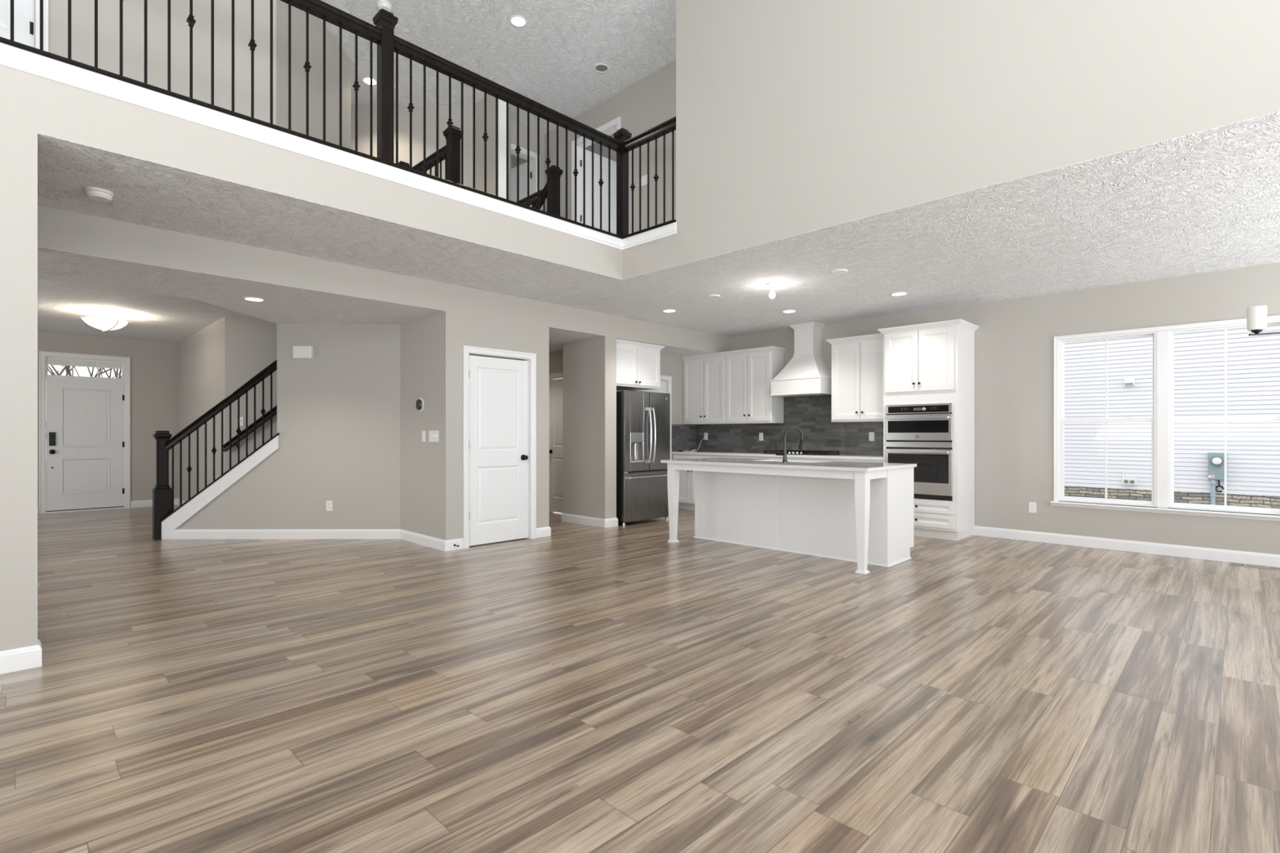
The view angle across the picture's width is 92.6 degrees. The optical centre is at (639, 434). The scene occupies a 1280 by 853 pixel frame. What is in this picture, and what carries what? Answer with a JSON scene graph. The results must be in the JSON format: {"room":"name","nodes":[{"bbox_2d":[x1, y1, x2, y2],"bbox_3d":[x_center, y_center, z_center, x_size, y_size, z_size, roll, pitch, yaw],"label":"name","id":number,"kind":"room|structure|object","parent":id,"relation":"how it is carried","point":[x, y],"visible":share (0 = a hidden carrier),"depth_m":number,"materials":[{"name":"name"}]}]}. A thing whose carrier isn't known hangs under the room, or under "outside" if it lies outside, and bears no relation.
{"room":"living room","nodes":[
{"label":"living room","id":0,"kind":"room"},
{"bbox_2d":[37,331,177,514],"bbox_3d":[-9.625,-0.177,8.624,0.120,2.735,5.220,0,0,44],"label":"wall","id":1,"kind":"structure","parent":0,"point":[153,364],"depth_m":10.04,"materials":[{"name":"grey paint"}]},
{"bbox_2d":[39,351,129,514],"bbox_3d":[-8.662,-0.031,9.561,0.182,2.442,1.052,0,0,44],"label":"door","id":2,"kind":"structure","parent":1,"relation":"in","point":[84,421],"depth_m":9.52,"materials":[{"name":"white paint"}]},
{"bbox_2d":[48,358,121,368],"bbox_3d":[-9.489,-1.400,10.369,2.130,0.320,6.500,0,0,44],"label":"porch roof","id":3,"kind":"structure","parent":1,"relation":"attached to","point":[51,361],"depth_m":10.69,"materials":[{"name":"grey paint"}]},
{"bbox_2d":[34,0,275,124],"bbox_3d":[-5.027,-3.087,3.844,0.120,2.445,4.840,0,0,44],"label":"wall","id":4,"kind":"structure","parent":0,"point":[82,11],"depth_m":5.03,"materials":[{"name":"grey paint"}]},
{"bbox_2d":[0,0,48,51],"bbox_3d":[-4.653,-2.924,4.208,0.143,2.117,0.831,0,0,44],"label":"door","id":5,"kind":"structure","parent":4,"relation":"in","point":[24,10],"depth_m":4.41,"materials":[{"name":"white paint"}]},
{"bbox_2d":[177,315,225,501],"bbox_3d":[-6.625,-0.177,9.251,3.524,2.735,0.122,0,0,44],"label":"wall","id":6,"kind":"structure","parent":0,"point":[201,356],"depth_m":9.05,"materials":[{"name":"grey paint"}]},
{"bbox_2d":[130,497,186,507],"bbox_3d":[-6.800,1.134,8.943,3.464,0.112,0.661,0,0,44],"label":"baseboard","id":7,"kind":"structure","parent":6,"relation":"attached to","point":[135,504],"depth_m":10.03,"materials":[{"name":"white paint"}]},
{"bbox_2d":[37,247,445,324],"bbox_3d":[-4.218,-1.403,5.422,2.056,0.281,4.327,0,0,44],"label":"ceiling","id":8,"kind":"structure","parent":0,"point":[282,304],"depth_m":5.40,"materials":[{"name":"white paint"}]},
{"bbox_2d":[242,297,265,302],"bbox_3d":[-3.591,-1.258,5.689,0.184,0.008,0.184,0,0,44],"label":"recessed light","id":9,"kind":"object","parent":8,"relation":"in","point":[250,299],"visible":1,"depth_m":5.68,"materials":[{"name":"white plastic"}]},
{"bbox_2d":[176,324,400,528],"bbox_3d":[-4.038,-0.177,7.024,2.750,2.735,0.120,0,0,-1],"label":"wall","id":10,"kind":"structure","parent":0,"point":[339,409],"depth_m":6.97,"materials":[{"name":"grey paint"}]},
{"bbox_2d":[161,435,278,539],"bbox_3d":[-4.773,0.599,6.946,1.314,1.183,0.021,0,0,-1],"label":"trim","id":11,"kind":"structure","parent":10,"relation":"attached to","point":[180,516],"depth_m":6.94,"materials":[{"name":"white paint"}]},
{"bbox_2d":[292,345,312,359],"bbox_3d":[-3.832,-0.935,6.941,0.210,0.145,0.050,0,0,0],"label":"door chime","id":12,"kind":"object","parent":10,"relation":"attached to","point":[299,352],"visible":1,"depth_m":6.92,"materials":[{"name":"white plastic"}]},
{"bbox_2d":[173,528,463,551],"bbox_3d":[-3.526,1.134,6.844,3.514,0.112,0.577,0,0,12],"label":"baseboard","id":13,"kind":"structure","parent":10,"relation":"attached to","point":[179,534],"depth_m":6.94,"materials":[{"name":"white paint"}]},
{"bbox_2d":[326,501,332,511],"bbox_3d":[-3.539,0.814,6.964,0.072,0.118,0.008,0,0,-1],"label":"power outlet","id":14,"kind":"object","parent":10,"relation":"attached to","point":[329,504],"visible":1,"depth_m":6.96,"materials":[{"name":"white plastic"}]},
{"bbox_2d":[0,64,622,651],"bbox_3d":[-2.821,-0.355,3.492,0.120,3.090,7.430,0,0,44],"label":"wall","id":15,"kind":"structure","parent":0,"point":[30,102],"depth_m":3.22,"materials":[{"name":"grey paint"}]},
{"bbox_2d":[0,639,41,674],"bbox_3d":[-4.267,1.134,2.009,0.136,0.112,3.288,0,0,44],"label":"baseboard","id":16,"kind":"structure","parent":15,"relation":"attached to","point":[16,660],"depth_m":3.08,"materials":[{"name":"white paint"}]},
{"bbox_2d":[0,0,675,239],"bbox_3d":[-2.527,-2.471,3.291,0.834,1.222,7.556,0,0,44],"label":"loft railing","id":17,"kind":"object","parent":15,"relation":"on","point":[382,34],"visible":0.89,"depth_m":4.54,"materials":[{"name":"brown wood"}]},
{"bbox_2d":[0,42,676,249],"bbox_3d":[-2.523,-1.892,3.200,0.716,0.104,7.430,0,0,44],"label":"trim","id":18,"kind":"structure","parent":15,"relation":"attached to","point":[11,56],"depth_m":3.91,"materials":[{"name":"white paint"}]},
{"bbox_2d":[275,0,351,148],"bbox_3d":[-3.380,-3.087,6.270,0.120,2.445,1.533,0,0,-1],"label":"wall","id":19,"kind":"structure","parent":0,"point":[315,24],"depth_m":6.16,"materials":[{"name":"grey paint"}]},
{"bbox_2d":[37,204,604,540],"bbox_3d":[-3.449,-0.177,4.823,0.120,2.735,8.450,0,0,44],"label":"wall","id":20,"kind":"structure","parent":0,"point":[472,317],"depth_m":6.21,"materials":[{"name":"grey paint"}]},
{"bbox_2d":[462,345,536,549],"bbox_3d":[-1.556,0.132,6.724,0.157,2.117,0.916,0,0,44],"label":"door","id":21,"kind":"structure","parent":20,"relation":"in","point":[496,391],"depth_m":6.71,"materials":[{"name":"white paint"}]},
{"bbox_2d":[536,526,551,537],"bbox_3d":[-1.169,1.134,7.133,0.136,0.112,0.222,0,0,44],"label":"baseboard","id":22,"kind":"structure","parent":20,"relation":"attached to","point":[542,531],"depth_m":7.09,"materials":[{"name":"white paint"}]},
{"bbox_2d":[225,104,511,471],"bbox_3d":[-3.562,-1.560,8.038,3.700,5.500,0.100,0,0,-1],"label":"wall","id":23,"kind":"structure","parent":0,"point":[251,342],"depth_m":7.98,"materials":[{"name":"grey paint"}]},
{"bbox_2d":[240,417,243,426],"bbox_3d":[-5.206,-0.172,7.965,0.072,0.118,0.016,0,0,-1],"label":"light switch","id":24,"kind":"object","parent":23,"relation":"attached to","point":[241,418],"visible":0.7,"depth_m":7.97,"materials":[{"name":"white plastic"}]},
{"bbox_2d":[222,405,276,451],"bbox_3d":[-4.651,-0.366,7.942,1.440,1.177,0.128,0,0,-1],"label":"stair handrail","id":25,"kind":"object","parent":23,"relation":"attached to","point":[267,415],"visible":0.22,"depth_m":7.88,"materials":[{"name":"brown wood"}]},
{"bbox_2d":[400,312,439,538],"bbox_3d":[-2.359,-0.177,6.682,0.930,2.735,0.110,0,0,44],"label":"wall","id":26,"kind":"structure","parent":0,"point":[420,337],"depth_m":6.62,"materials":[{"name":"grey paint"}]},
{"bbox_2d":[416,397,423,411],"bbox_3d":[-2.381,-0.323,6.604,0.125,0.150,0.033,0,0,44],"label":"thermostat","id":27,"kind":"object","parent":26,"relation":"attached to","point":[420,402],"visible":1,"depth_m":6.58,"materials":[{"name":"white plastic"}]},
{"bbox_2d":[422,431,425,441],"bbox_3d":[-2.325,0.019,6.560,0.072,0.118,0.016,0,0,44],"label":"light switch","id":28,"kind":"object","parent":26,"relation":"attached to","point":[423,432],"visible":1,"depth_m":6.55,"materials":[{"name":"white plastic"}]},
{"bbox_2d":[428,431,438,442],"bbox_3d":[-2.152,0.022,6.391,0.197,0.111,0.016,0,0,44],"label":"light switch","id":29,"kind":"object","parent":26,"relation":"attached to","point":[433,435],"visible":1,"depth_m":6.38,"materials":[{"name":"white plastic"}]},
{"bbox_2d":[398,124,563,216],"bbox_3d":[-1.791,-2.426,6.804,1.252,1.147,1.372,0,0,44],"label":"railing","id":30,"kind":"object","parent":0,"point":[443,152],"visible":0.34,"depth_m":6.28,"materials":[{"name":"brown wood"}]},
{"bbox_2d":[475,93,498,196],"bbox_3d":[-1.945,-2.938,7.853,0.660,2.745,0.120,0,0,44],"label":"wall","id":31,"kind":"structure","parent":0,"point":[491,100],"depth_m":7.75,"materials":[{"name":"grey paint"}]},
{"bbox_2d":[498,98,506,198],"bbox_3d":[-1.704,-3.087,7.616,0.015,2.444,0.130,0,0,44],"label":"trim","id":32,"kind":"structure","parent":31,"relation":"attached to","point":[502,104],"depth_m":7.60,"materials":[{"name":"white paint"}]},
{"bbox_2d":[319,0,675,168],"bbox_3d":[-1.743,-4.370,5.075,16.400,0.120,11.200,0,0,44],"label":"ceiling","id":33,"kind":"structure","parent":0,"point":[550,60],"depth_m":6.78,"materials":[{"name":"white paint"}]},
{"bbox_2d":[361,76,377,85],"bbox_3d":[-3.291,-4.306,7.450,0.184,0.008,0.184,0,0,44],"label":"recessed light","id":34,"kind":"object","parent":33,"relation":"in","point":[366,80],"visible":0.79,"depth_m":7.44,"materials":[{"name":"white plastic"}]},
{"bbox_2d":[377,0,391,12],"bbox_3d":[-2.561,-4.285,6.130,0.140,0.050,0.140,0,0,44],"label":"smoke detector","id":35,"kind":"object","parent":33,"relation":"attached to","point":[384,4],"visible":0.77,"depth_m":6.09,"materials":[{"name":"white plastic"}]},
{"bbox_2d":[509,14,527,26],"bbox_3d":[-1.268,-4.306,6.369,0.184,0.008,0.184,0,0,44],"label":"recessed light","id":36,"kind":"object","parent":33,"relation":"in","point":[517,20],"visible":1,"depth_m":6.36,"materials":[{"name":"white plastic"}]},
{"bbox_2d":[593,62,609,72],"bbox_3d":[-0.451,-4.306,7.185,0.184,0.008,0.184,0,0,44],"label":"recessed light","id":37,"kind":"object","parent":33,"relation":"in","point":[600,68],"visible":1,"depth_m":7.18,"materials":[{"name":"white plastic"}]},
{"bbox_2d":[481,350,563,378],"bbox_3d":[-1.831,-0.177,8.854,3.220,2.735,1.570,0,0,44],"label":"wall","id":38,"kind":"structure","parent":0,"point":[556,357],"depth_m":9.23,"materials":[{"name":"grey paint"}]},
{"bbox_2d":[549,372,563,512],"bbox_3d":[-1.136,0.132,9.162,0.886,2.117,0.157,0,0,44],"label":"door","id":39,"kind":"structure","parent":38,"relation":"in","point":[556,384],"depth_m":9.28,"materials":[{"name":"white paint"}]},
{"bbox_2d":[511,120,544,210],"bbox_3d":[-1.725,-3.087,8.505,0.120,2.445,1.120,0,0,44],"label":"wall","id":40,"kind":"structure","parent":0,"point":[522,129],"depth_m":8.63,"materials":[{"name":"grey paint"}]},
{"bbox_2d":[511,142,540,209],"bbox_3d":[-2.062,-2.924,8.685,0.898,2.117,0.911,0,0,44],"label":"door","id":41,"kind":"structure","parent":40,"relation":"in","point":[522,167],"depth_m":8.73,"materials":[{"name":"white paint"}]},
{"bbox_2d":[563,313,616,519],"bbox_3d":[-0.683,-0.177,8.168,0.860,2.735,0.198,0,0,44],"label":"wall","id":42,"kind":"structure","parent":0,"point":[589,365],"depth_m":7.98,"materials":[{"name":"grey paint"}]},
{"bbox_2d":[561,512,617,528],"bbox_3d":[-0.683,1.134,8.168,0.892,0.112,0.230,0,0,44],"label":"baseboard","id":43,"kind":"structure","parent":42,"relation":"attached to","point":[588,521],"depth_m":7.98,"materials":[{"name":"white paint"}]},
{"bbox_2d":[544,59,675,234],"bbox_3d":[-0.001,-3.087,7.513,3.730,2.445,0.120,0,0,44],"label":"wall","id":44,"kind":"structure","parent":0,"point":[649,102],"depth_m":7.41,"materials":[{"name":"grey paint"}]},
{"bbox_2d":[571,116,621,234],"bbox_3d":[-0.265,-2.924,8.313,0.949,2.117,0.938,0,0,44],"label":"door","id":45,"kind":"structure","parent":44,"relation":"in","point":[606,128],"depth_m":8.40,"materials":[{"name":"white paint"}]},
{"bbox_2d":[640,174,647,186],"bbox_3d":[0.046,-3.066,7.372,0.164,0.118,0.016,0,0,44],"label":"light switch","id":46,"kind":"object","parent":44,"relation":"attached to","point":[643,179],"visible":0.8,"depth_m":7.37,"materials":[{"name":"white plastic"}]},
{"bbox_2d":[549,315,729,356],"bbox_3d":[-0.966,-1.403,9.564,3.220,0.283,3.565,0,0,44],"label":"wall","id":47,"kind":"structure","parent":0,"point":[628,328],"depth_m":8.62,"materials":[{"name":"grey paint"}]},
{"bbox_2d":[0,505,1279,852],"bbox_3d":[-1.933,1.250,5.311,17.000,0.120,11.270,0,0,44],"label":"floor","id":48,"kind":"structure","parent":0,"point":[579,688],"depth_m":2.77,"materials":[{"name":"brown laminate"}]},
{"bbox_2d":[152,360,279,539],"bbox_3d":[-4.848,0.159,7.017,1.481,2.062,0.223,0,0,-1],"label":"stair railing","id":49,"kind":"object","parent":48,"relation":"on","point":[162,494],"visible":0.76,"depth_m":6.99,"materials":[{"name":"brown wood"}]},
{"bbox_2d":[616,390,670,525],"bbox_3d":[-0.118,0.306,8.473,0.817,1.768,0.896,0,0,44],"label":"refrigerator","id":50,"kind":"object","parent":48,"relation":"on","point":[642,418],"visible":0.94,"depth_m":8.16,"materials":[{"name":"grey metal"}]},
{"bbox_2d":[672,453,713,511],"bbox_3d":[0.999,0.752,9.679,0.818,0.876,0.642,0,0,44],"label":"base cabinet","id":51,"kind":"object","parent":48,"relation":"on","point":[686,477],"visible":0.35,"depth_m":9.56,"materials":[{"name":"white paint"}]},
{"bbox_2d":[671,450,883,460],"bbox_3d":[1.929,0.292,8.781,3.406,0.039,0.624,0,0,44],"label":"countertop","id":52,"kind":"structure","parent":51,"relation":"on","point":[867,457],"depth_m":8.38,"materials":[{"name":"white stone"}]},
{"bbox_2d":[684,435,706,451],"bbox_3d":[0.892,0.148,9.917,0.430,0.251,0.114,0,0,-20],"label":"charging cable","id":53,"kind":"object","parent":52,"relation":"on","point":[704,436],"visible":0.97,"depth_m":9.95,"materials":[{"name":"white plastic"}]},
{"bbox_2d":[762,449,839,455],"bbox_3d":[2.228,0.249,8.471,0.910,0.046,0.500,0,0,44],"label":"cooktop","id":54,"kind":"object","parent":52,"relation":"in","point":[788,452],"visible":0.79,"depth_m":8.31,"materials":[{"name":"black metal"}]},
{"bbox_2d":[713,455,764,458],"bbox_3d":[1.612,0.752,9.077,0.900,0.876,0.642,0,0,44],"label":"base cabinet","id":55,"kind":"object","parent":48,"relation":"on","point":[714,456],"visible":0.02,"depth_m":8.87,"materials":[{"name":"white paint"}]},
{"bbox_2d":[667,462,913,574],"bbox_3d":[1.502,0.752,6.370,2.278,0.878,1.105,0,0,44],"label":"kitchen island","id":56,"kind":"object","parent":48,"relation":"on","point":[864,518],"visible":0.84,"depth_m":6.02,"materials":[{"name":"white paint"}]},
{"bbox_2d":[660,457,916,471],"bbox_3d":[1.458,0.298,6.366,2.360,0.030,1.103,0,0,44],"label":"island countertop","id":57,"kind":"structure","parent":56,"relation":"on","point":[768,463],"depth_m":6.03,"materials":[{"name":"white stone"}]},
{"bbox_2d":[775,426,803,462],"bbox_3d":[1.554,0.102,6.319,0.300,0.362,0.095,0,0,-5],"label":"faucet","id":58,"kind":"object","parent":57,"relation":"on","point":[784,453],"visible":1,"depth_m":6.30,"materials":[{"name":"grey metal"}]},
{"bbox_2d":[764,457,817,460],"bbox_3d":[2.225,0.752,8.475,0.820,0.876,0.642,0,0,44],"label":"base cabinet","id":59,"kind":"object","parent":48,"relation":"on","point":[776,458],"visible":0.06,"depth_m":8.23,"materials":[{"name":"white paint"}]},
{"bbox_2d":[817,458,883,462],"bbox_3d":[2.827,0.752,7.884,0.866,0.876,0.642,0,0,44],"label":"base cabinet","id":60,"kind":"object","parent":48,"relation":"on","point":[826,460],"visible":0.06,"depth_m":7.65,"materials":[{"name":"white paint"}]},
{"bbox_2d":[877,319,979,540],"bbox_3d":[3.428,-0.041,7.282,0.932,2.462,0.655,0,0,44],"label":"tall cabinet","id":61,"kind":"object","parent":48,"relation":"on","point":[931,362],"visible":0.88,"depth_m":7.00,"materials":[{"name":"white paint"}]},
{"bbox_2d":[884,403,952,500],"bbox_3d":[3.393,0.195,7.260,0.748,1.081,0.625,0,0,44],"label":"double oven","id":62,"kind":"object","parent":61,"relation":"in","point":[922,435],"visible":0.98,"depth_m":7.01,"materials":[{"name":"silver metal"}]},
{"bbox_2d":[1228,562,1279,570],"bbox_3d":[5.540,1.187,5.492,0.360,0.006,0.124,0,0,44],"label":"floor vent","id":63,"kind":"object","parent":48,"relation":"in","point":[1229,563],"visible":1,"depth_m":5.49,"materials":[{"name":"beige metal"}]},
{"bbox_2d":[616,354,683,459],"bbox_3d":[0.020,-0.177,9.355,0.120,2.735,2.482,0,0,44],"label":"wall","id":64,"kind":"structure","parent":0,"point":[670,366],"depth_m":9.83,"materials":[{"name":"grey paint"}]},
{"bbox_2d":[616,338,664,391],"bbox_3d":[-0.225,-0.951,8.552,0.645,0.609,0.992,0,0,44],"label":"upper cabinet","id":65,"kind":"object","parent":64,"relation":"attached to","point":[637,363],"visible":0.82,"depth_m":8.35,"materials":[{"name":"white paint"}]},
{"bbox_2d":[638,375,671,459],"bbox_3d":[0.158,0.132,9.479,0.143,2.117,0.843,0,0,44],"label":"door","id":66,"kind":"structure","parent":64,"relation":"in","point":[665,387],"depth_m":9.70,"materials":[{"name":"white paint"}]},
{"bbox_2d":[37,111,1279,343],"bbox_3d":[-1.708,-1.700,5.090,16.370,0.310,11.270,0,0,44],"label":"ceiling","id":67,"kind":"structure","parent":0,"point":[1206,201],"depth_m":4.93,"materials":[{"name":"white paint"}]},
{"bbox_2d":[84,186,113,201],"bbox_3d":[-3.435,-1.520,3.881,0.140,0.050,0.140,0,0,44],"label":"smoke detector","id":68,"kind":"object","parent":67,"relation":"attached to","point":[100,194],"visible":1,"depth_m":3.84,"materials":[{"name":"white plastic"}]},
{"bbox_2d":[80,311,128,333],"bbox_3d":[-6.784,-1.418,7.749,0.444,0.254,0.458,0,0,44],"label":"ceiling light","id":69,"kind":"object","parent":67,"relation":"hanging from","point":[104,323],"visible":1,"depth_m":7.66,"materials":[{"name":"white glass"}]},
{"bbox_2d":[662,309,676,312],"bbox_3d":[0.366,-1.541,7.618,0.184,0.008,0.184,0,0,44],"label":"recessed light","id":70,"kind":"object","parent":67,"relation":"in","point":[664,310],"visible":1,"depth_m":7.60,"materials":[{"name":"white plastic"}]},
{"bbox_2d":[707,294,720,298],"bbox_3d":[0.824,-1.537,6.811,0.144,0.016,0.144,0,0,44],"label":"disc","id":71,"kind":"object","parent":67,"relation":"attached to","point":[712,296],"visible":1,"depth_m":6.79,"materials":[{"name":"white plastic"}]},
{"bbox_2d":[766,282,777,298],"bbox_3d":[1.358,-1.472,6.277,0.116,0.147,0.116,0,0,44],"label":"ceiling light","id":72,"kind":"object","parent":67,"relation":"attached to","point":[772,285],"visible":1,"depth_m":6.25,"materials":[{"name":"white glass"}]},
{"bbox_2d":[781,309,796,313],"bbox_3d":[1.867,-1.541,7.651,0.184,0.008,0.184,0,0,44],"label":"recessed light","id":73,"kind":"object","parent":67,"relation":"in","point":[788,311],"visible":1,"depth_m":7.65,"materials":[{"name":"white plastic"}]},
{"bbox_2d":[831,268,848,274],"bbox_3d":[1.885,-1.537,5.769,0.144,0.016,0.144,0,0,44],"label":"recessed light","id":74,"kind":"object","parent":67,"relation":"attached to","point":[840,271],"visible":1,"depth_m":5.74,"materials":[{"name":"white plastic"}]},
{"bbox_2d":[889,291,907,296],"bbox_3d":[2.842,-1.541,6.706,0.184,0.008,0.184,0,0,44],"label":"recessed light","id":75,"kind":"object","parent":67,"relation":"in","point":[902,293],"visible":1,"depth_m":6.71,"materials":[{"name":"white plastic"}]},
{"bbox_2d":[1246,305,1279,335],"bbox_3d":[4.670,-1.090,4.163,0.771,0.910,0.768,0,0,44],"label":"chandelier","id":76,"kind":"object","parent":67,"relation":"hanging from","point":[1256,316],"visible":1,"depth_m":4.13,"materials":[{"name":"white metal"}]},
{"bbox_2d":[622,0,1279,279],"bbox_3d":[2.606,-2.929,3.453,7.920,2.763,0.120,0,0,44],"label":"wall","id":77,"kind":"structure","parent":0,"point":[793,117],"depth_m":4.12,"materials":[{"name":"grey paint"}]},
{"bbox_2d":[698,262,1279,555],"bbox_3d":[4.456,-0.177,6.836,10.020,2.735,0.140,0,0,44],"label":"wall","id":78,"kind":"structure","parent":0,"point":[1014,338],"depth_m":6.73,"materials":[{"name":"grey paint"}]},
{"bbox_2d":[680,351,728,424],"bbox_3d":[1.104,-0.716,9.761,0.853,1.097,0.377,0,0,44],"label":"upper cabinet","id":79,"kind":"object","parent":78,"relation":"attached to","point":[704,375],"visible":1,"depth_m":9.63,"materials":[{"name":"white paint"}]},
{"bbox_2d":[723,346,786,423],"bbox_3d":[1.718,-0.716,9.159,0.867,1.097,0.377,0,0,44],"label":"upper cabinet","id":80,"kind":"object","parent":78,"relation":"attached to","point":[748,371],"visible":0.99,"depth_m":9.00,"materials":[{"name":"white paint"}]},
{"bbox_2d":[671,395,883,455],"bbox_3d":[1.931,-0.169,8.783,3.405,0.882,0.620,0,0,44],"label":"backsplash","id":81,"kind":"structure","parent":78,"relation":"attached to","point":[812,415],"depth_m":8.89,"materials":[{"name":"tile"}]},
{"bbox_2d":[704,432,707,439],"bbox_3d":[1.082,0.029,10.029,0.072,0.118,0.008,0,0,44],"label":"power outlet","id":82,"kind":"object","parent":81,"relation":"attached to","point":[705,433],"visible":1,"depth_m":10.02,"materials":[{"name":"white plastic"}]},
{"bbox_2d":[759,432,763,440],"bbox_3d":[1.840,0.033,9.285,0.072,0.118,0.008,0,0,44],"label":"power outlet","id":83,"kind":"object","parent":81,"relation":"attached to","point":[761,434],"visible":1,"depth_m":9.28,"materials":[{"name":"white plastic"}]},
{"bbox_2d":[869,431,874,440],"bbox_3d":[3.063,0.027,8.083,0.072,0.118,0.008,0,0,44],"label":"power outlet","id":84,"kind":"object","parent":81,"relation":"attached to","point":[871,433],"visible":1,"depth_m":8.08,"materials":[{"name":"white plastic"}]},
{"bbox_2d":[769,321,831,397],"bbox_3d":[2.283,-1.038,8.527,0.788,1.011,0.491,0,0,44],"label":"range hood","id":85,"kind":"object","parent":78,"relation":"attached to","point":[807,374],"visible":0.9,"depth_m":8.45,"materials":[{"name":"white paint"}]},
{"bbox_2d":[826,333,883,422],"bbox_3d":[2.920,-0.716,7.978,0.864,1.097,0.377,0,0,44],"label":"upper cabinet","id":86,"kind":"object","parent":78,"relation":"attached to","point":[857,362],"visible":0.83,"depth_m":7.87,"materials":[{"name":"white paint"}]},
{"bbox_2d":[1028,502,1036,513],"bbox_3d":[4.375,0.814,6.813,0.072,0.118,0.008,0,0,44],"label":"power outlet","id":87,"kind":"object","parent":78,"relation":"attached to","point":[1032,505],"visible":1,"depth_m":6.81,"materials":[{"name":"white plastic"}]},
{"bbox_2d":[1058,331,1156,506],"bbox_3d":[4.894,-0.152,6.414,0.818,1.755,0.110,0,0,44],"label":"window","id":88,"kind":"structure","parent":78,"relation":"in","point":[1062,420],"depth_m":6.42,"materials":[{"name":"white plastic"}]},
{"bbox_2d":[972,525,1279,567],"bbox_3d":[5.957,1.134,5.254,5.662,0.112,0.016,0,0,44],"label":"baseboard","id":89,"kind":"structure","parent":78,"relation":"attached to","point":[1190,552],"depth_m":6.17,"materials":[{"name":"white paint"}]},
{"bbox_2d":[1156,330,1168,508],"bbox_3d":[5.211,-0.152,6.092,1.730,1.760,0.105,0,0,44],"label":"trim","id":90,"kind":"structure","parent":78,"relation":"attached to","point":[1162,335],"depth_m":6.05,"materials":[{"name":"white paint"}]},
{"bbox_2d":[1049,501,1279,521],"bbox_3d":[5.157,0.753,6.036,1.854,0.050,0.080,0,0,44],"label":"trim","id":91,"kind":"structure","parent":78,"relation":"attached to","point":[1172,511],"depth_m":5.98,"materials":[{"name":"white paint"}]},
{"bbox_2d":[1053,315,1279,501],"bbox_3d":[5.168,-0.170,6.047,1.802,1.796,0.049,0,0,44],"label":"trim","id":92,"kind":"structure","parent":78,"relation":"attached to","point":[1056,339],"depth_m":6.55,"materials":[{"name":"white paint"}]},
{"bbox_2d":[1168,320,1279,515],"bbox_3d":[5.537,-0.152,5.782,0.818,1.755,0.110,0,0,44],"label":"window","id":93,"kind":"structure","parent":78,"relation":"in","point":[1171,419],"depth_m":5.91,"materials":[{"name":"white plastic"}]},
{"label":"outside","id":94,"kind":"structure","parent":0,"visible":0},
{"bbox_3d":[-0.129,1.875,14.142,100.000,0.130,100.000,0,0,44],"label":"ground","id":95,"kind":"structure","parent":94,"visible":0},
{"bbox_2d":[48,364,113,377],"bbox_3d":[-13.393,-0.858,12.813,4.582,5.343,5.410,0,0,44],"label":"bare tree","id":96,"kind":"object","parent":95,"relation":"on","point":[66,368],"visible":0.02,"depth_m":13.71,"materials":[{"name":"grey plant"}]},
{"bbox_2d":[49,364,119,377],"bbox_3d":[-17.387,-1.208,20.763,6.208,6.052,2.946,0,0,22],"label":"bare tree","id":97,"kind":"object","parent":95,"relation":"on","point":[101,371],"visible":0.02,"depth_m":20.88,"materials":[{"name":"grey plant"}]},
{"bbox_2d":[87,367,121,378],"bbox_3d":[-14.662,-1.315,17.955,3.182,6.259,3.571,0,0,-7],"label":"bare tree","id":98,"kind":"object","parent":95,"relation":"on","point":[116,372],"visible":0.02,"depth_m":17.13,"materials":[{"name":"grey plant"}]},
{"bbox_2d":[1064,324,1279,508],"bbox_3d":[11.110,-1.985,12.741,20.000,7.650,3.050,0,0,44],"label":"house","id":99,"kind":"structure","parent":95,"relation":"on","point":[1253,362],"depth_m":11.51,"materials":[{"name":"white"}]},
{"bbox_2d":[1121,471,1137,485],"bbox_3d":[9.640,0.858,12.040,0.230,0.275,0.080,0,0,44],"label":"utility box","id":100,"kind":"object","parent":99,"relation":"attached to","point":[1125,481],"visible":1,"depth_m":12.04,"materials":[{"name":"white plastic"}]},
{"bbox_2d":[1124,377,1134,386],"bbox_3d":[9.630,-1.045,12.033,0.170,0.180,0.104,0,0,44],"label":"vent","id":101,"kind":"object","parent":99,"relation":"attached to","point":[1128,381],"visible":1,"depth_m":12.02,"materials":[{"name":"white plastic"}]},
{"bbox_2d":[1208,452,1224,504],"bbox_3d":[10.489,1.071,11.108,0.250,1.479,0.220,0,0,44],"label":"electric meter","id":102,"kind":"object","parent":99,"relation":"attached to","point":[1215,460],"visible":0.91,"depth_m":11.13,"materials":[{"name":"teal paint"}]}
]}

